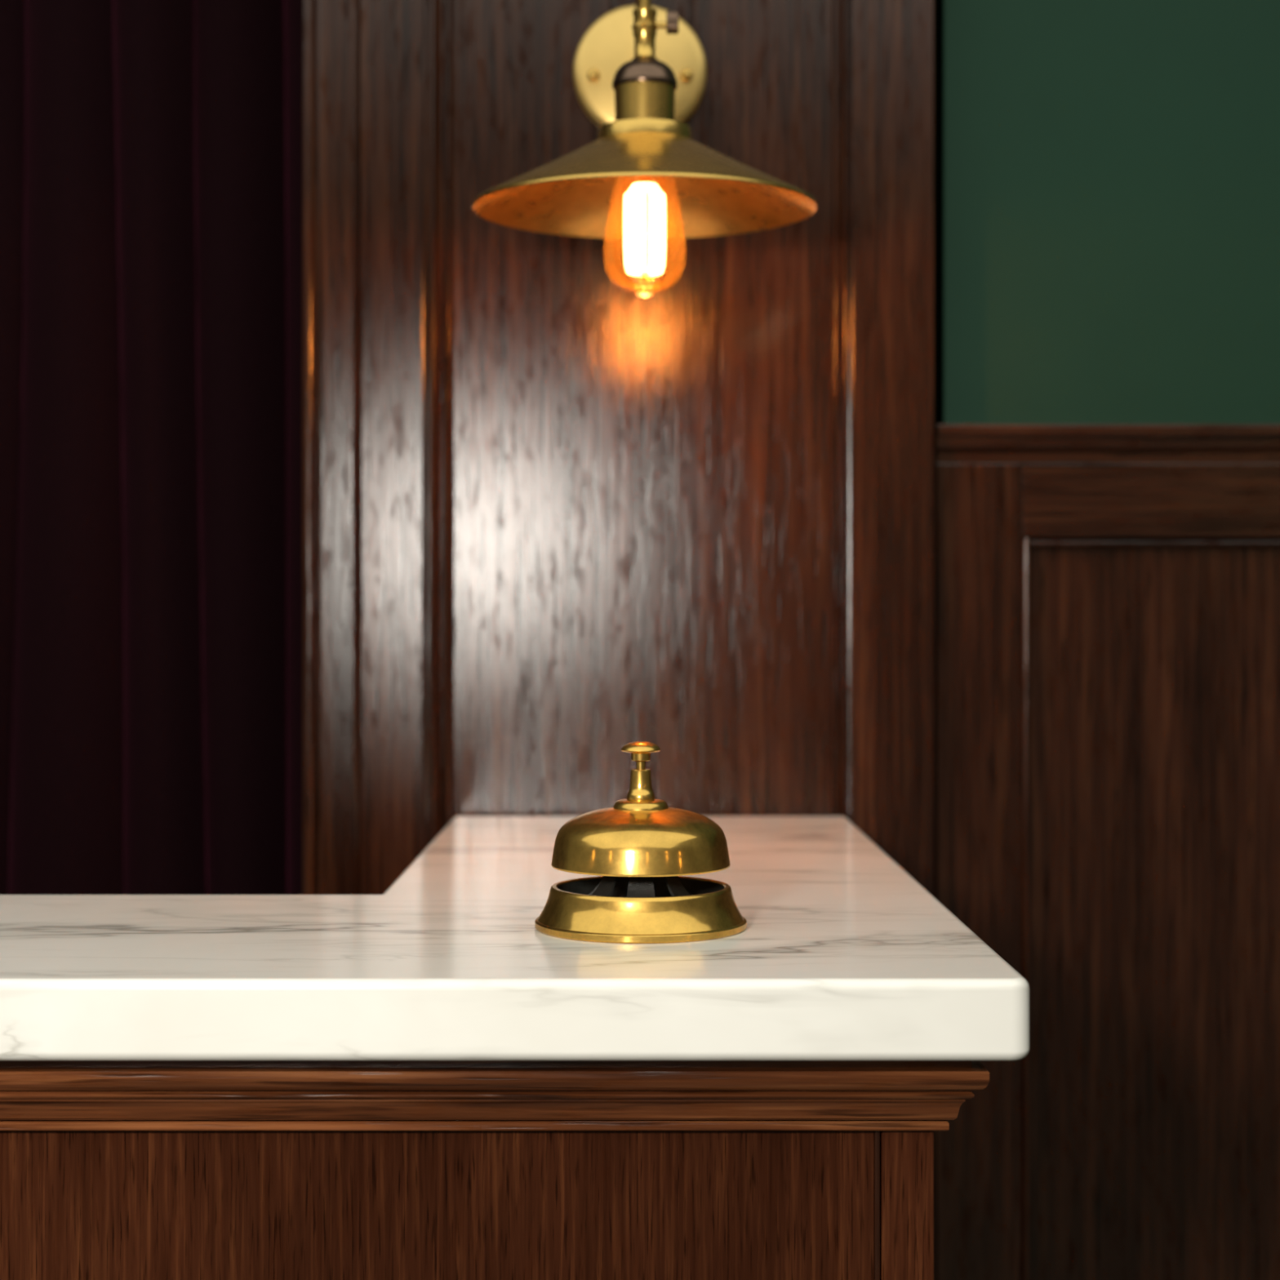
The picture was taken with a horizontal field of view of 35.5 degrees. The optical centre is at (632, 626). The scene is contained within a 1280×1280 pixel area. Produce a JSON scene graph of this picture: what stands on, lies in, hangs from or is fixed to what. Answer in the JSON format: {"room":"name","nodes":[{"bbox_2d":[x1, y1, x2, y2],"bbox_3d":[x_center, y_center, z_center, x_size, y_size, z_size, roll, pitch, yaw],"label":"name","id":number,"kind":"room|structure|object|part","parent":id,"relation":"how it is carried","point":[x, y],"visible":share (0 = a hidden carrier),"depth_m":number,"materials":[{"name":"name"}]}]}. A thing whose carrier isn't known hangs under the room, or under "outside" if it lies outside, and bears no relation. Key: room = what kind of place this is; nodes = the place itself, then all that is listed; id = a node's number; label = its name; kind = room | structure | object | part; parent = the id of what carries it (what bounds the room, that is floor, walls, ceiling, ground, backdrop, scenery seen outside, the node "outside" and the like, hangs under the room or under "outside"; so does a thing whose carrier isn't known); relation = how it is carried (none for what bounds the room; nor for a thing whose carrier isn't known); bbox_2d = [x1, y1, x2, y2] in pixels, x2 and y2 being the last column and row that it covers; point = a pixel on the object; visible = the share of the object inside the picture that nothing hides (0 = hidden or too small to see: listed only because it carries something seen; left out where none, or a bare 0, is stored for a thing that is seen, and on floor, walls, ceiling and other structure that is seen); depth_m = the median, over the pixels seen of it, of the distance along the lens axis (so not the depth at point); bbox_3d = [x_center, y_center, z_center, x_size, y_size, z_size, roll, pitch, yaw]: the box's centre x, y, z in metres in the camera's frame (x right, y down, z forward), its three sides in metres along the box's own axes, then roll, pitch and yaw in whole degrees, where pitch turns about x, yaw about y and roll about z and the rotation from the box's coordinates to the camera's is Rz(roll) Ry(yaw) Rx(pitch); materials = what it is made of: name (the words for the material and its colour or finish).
{"room":"hotel lobby","nodes":[
{"label":"hotel lobby","id":0,"kind":"room"},
{"bbox_2d":[557,877,724,897],"bbox_3d":[0.004,0.122,0.878,0.077,0.016,0.077,0,0,0],"label":"mechanism","id":1,"kind":"object","parent":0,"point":[581,886],"depth_m":0.89,"materials":[{"name":"black metal"}]},
{"bbox_2d":[302,0,1279,1279],"bbox_3d":[0.984,-0.218,1.506,2.432,2.700,0.229,0,0,0],"label":"wall","id":2,"kind":"structure","parent":0,"point":[558,517],"depth_m":1.41,"materials":[{"name":"brown wood"}]},
{"bbox_2d":[0,0,302,894],"bbox_3d":[-0.741,-0.099,1.521,1.021,2.438,0.052,0,0,0],"label":"velvet curtain","id":3,"kind":"object","parent":2,"relation":"hanging from","point":[151,151],"visible":0.63,"depth_m":1.51,"materials":[{"name":"fabric"}]},
{"bbox_3d":[-0.211,-0.278,1.401,0.040,2.580,0.016,0,0,0],"label":"casing","id":4,"kind":"part","parent":2,"relation":"part of","materials":[{"name":"brown wood"}]},
{"bbox_3d":[-0.136,-0.258,1.403,0.020,2.180,0.012,0,0,0],"label":"panel moulding","id":5,"kind":"part","parent":2,"relation":"part of","materials":[{"name":"brown wood"}]},
{"bbox_3d":[0.007,-0.258,1.407,0.267,2.180,0.004,0,0,0],"label":"panel","id":6,"kind":"part","parent":2,"relation":"part of","materials":[{"name":"brown wood"}]},
{"bbox_2d":[471,0,817,297],"bbox_3d":[0.007,-0.330,1.249,0.206,0.265,0.312,0,0,0],"label":"wall lamp","id":7,"kind":"object","parent":2,"relation":"attached to","point":[640,69],"visible":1,"depth_m":1.21,"materials":[{"name":"gold metal"}]},
{"bbox_3d":[0.006,-0.414,1.291,0.007,0.095,0.205,0,0,-1],"label":"arm","id":8,"kind":"part","parent":7,"relation":"part of","materials":[{"name":"gold metal"}]},
{"bbox_3d":[0.007,-0.347,1.193,0.016,0.018,0.016,0,1,0],"label":"neck stem","id":9,"kind":"part","parent":7,"relation":"part of","materials":[{"name":"gold metal"}]},
{"bbox_3d":[0.007,-0.241,1.196,0.049,0.088,0.049,0,2,0],"label":"bulb","id":10,"kind":"part","parent":7,"relation":"part of","materials":[{"name":"orange glass"}]},
{"bbox_2d":[612,57,677,120],"bbox_3d":[0.007,-0.318,1.194,0.039,0.042,0.039,0,0,0],"label":"socket","id":11,"kind":"object","parent":7,"relation":"attached to","point":[644,88],"depth_m":1.18,"materials":[{"name":"brown metal"}]},
{"bbox_3d":[0.007,-0.269,1.195,0.206,0.041,0.206,0,1,0],"label":"lamp shade","id":12,"kind":"part","parent":7,"relation":"part of","materials":[{"name":"gold metal"}]},
{"bbox_3d":[0.007,-0.244,1.196,0.010,0.077,0.010,0,1,0],"label":"glass stem","id":13,"kind":"part","parent":7,"relation":"part of","materials":[{"name":"glass"}]},
{"bbox_3d":[0.024,-0.360,1.193,0.007,0.014,0.009,0,0,0],"label":"knob","id":14,"kind":"part","parent":7,"relation":"part of","materials":[{"name":"brown metal"}]},
{"bbox_3d":[0.146,-0.258,1.403,0.013,2.180,0.012,0,0,0],"label":"panel moulding","id":15,"kind":"part","parent":2,"relation":"part of","materials":[{"name":"brown wood"}]},
{"bbox_3d":[1.182,-0.133,1.423,1.936,0.018,0.038,0,0,0],"label":"chair rail","id":16,"kind":"part","parent":2,"relation":"part of","materials":[{"name":"brown wood"}]},
{"bbox_3d":[0.568,-0.089,1.429,0.584,0.053,0.026,0,0,0],"label":"wainscot rail","id":17,"kind":"part","parent":2,"relation":"part of","materials":[{"name":"brown wood"}]},
{"bbox_3d":[0.568,0.413,1.435,0.572,0.937,0.014,0,0,0],"label":"wainscot panel","id":18,"kind":"part","parent":2,"relation":"part of","materials":[{"name":"brown wood"}]},
{"bbox_3d":[0.150,1.157,-0.425,4.100,0.050,4.350,0,0,0],"label":"floor","id":19,"kind":"structure","parent":0,"visible":0},
{"bbox_2d":[0,1060,989,1279],"bbox_3d":[-0.462,0.648,1.081,1.197,0.969,0.629,0,0,0],"label":"reception desk","id":20,"kind":"object","parent":19,"relation":"on","point":[110,1170],"visible":0.57,"depth_m":0.79,"materials":[{"name":"brown wood"}]},
{"bbox_3d":[-0.482,0.612,0.788,1.153,0.839,0.004,0,0,0],"label":"panel","id":21,"kind":"part","parent":20,"relation":"part of","materials":[{"name":"brown wood"}]},
{"bbox_3d":[-0.462,0.180,1.081,1.197,0.033,0.629,0,0,0],"label":"cornice","id":22,"kind":"part","parent":20,"relation":"part of","materials":[{"name":"brown wood"}]},
{"bbox_2d":[0,816,1029,1060],"bbox_3d":[-0.475,0.147,1.071,1.250,0.031,0.649,0,0,0],"label":"countertop","id":23,"kind":"structure","parent":20,"relation":"on","point":[841,953],"depth_m":0.77,"materials":[{"name":"white stone"}]},
{"bbox_2d":[534,741,746,943],"bbox_3d":[0.004,0.091,0.878,0.093,0.081,0.093,0,0,-13],"label":"bell","id":24,"kind":"object","parent":23,"relation":"on","point":[641,850],"visible":1,"depth_m":0.85,"materials":[{"name":"gold metal"}]},
{"bbox_3d":[0.004,0.070,0.878,0.012,0.014,0.012,0,0,0],"label":"striker post","id":25,"kind":"part","parent":24,"relation":"part of","materials":[{"name":"gold metal"}]},
{"bbox_3d":[0.004,0.114,0.878,0.067,0.028,0.068,0,0,0],"label":"spider frame","id":26,"kind":"part","parent":24,"relation":"part of","materials":[{"name":"black metal"}]},
{"bbox_3d":[0.004,0.059,0.878,0.008,0.008,0.008,0,0,0],"label":"stem","id":27,"kind":"part","parent":24,"relation":"part of","materials":[{"name":"gold metal"}]}
]}

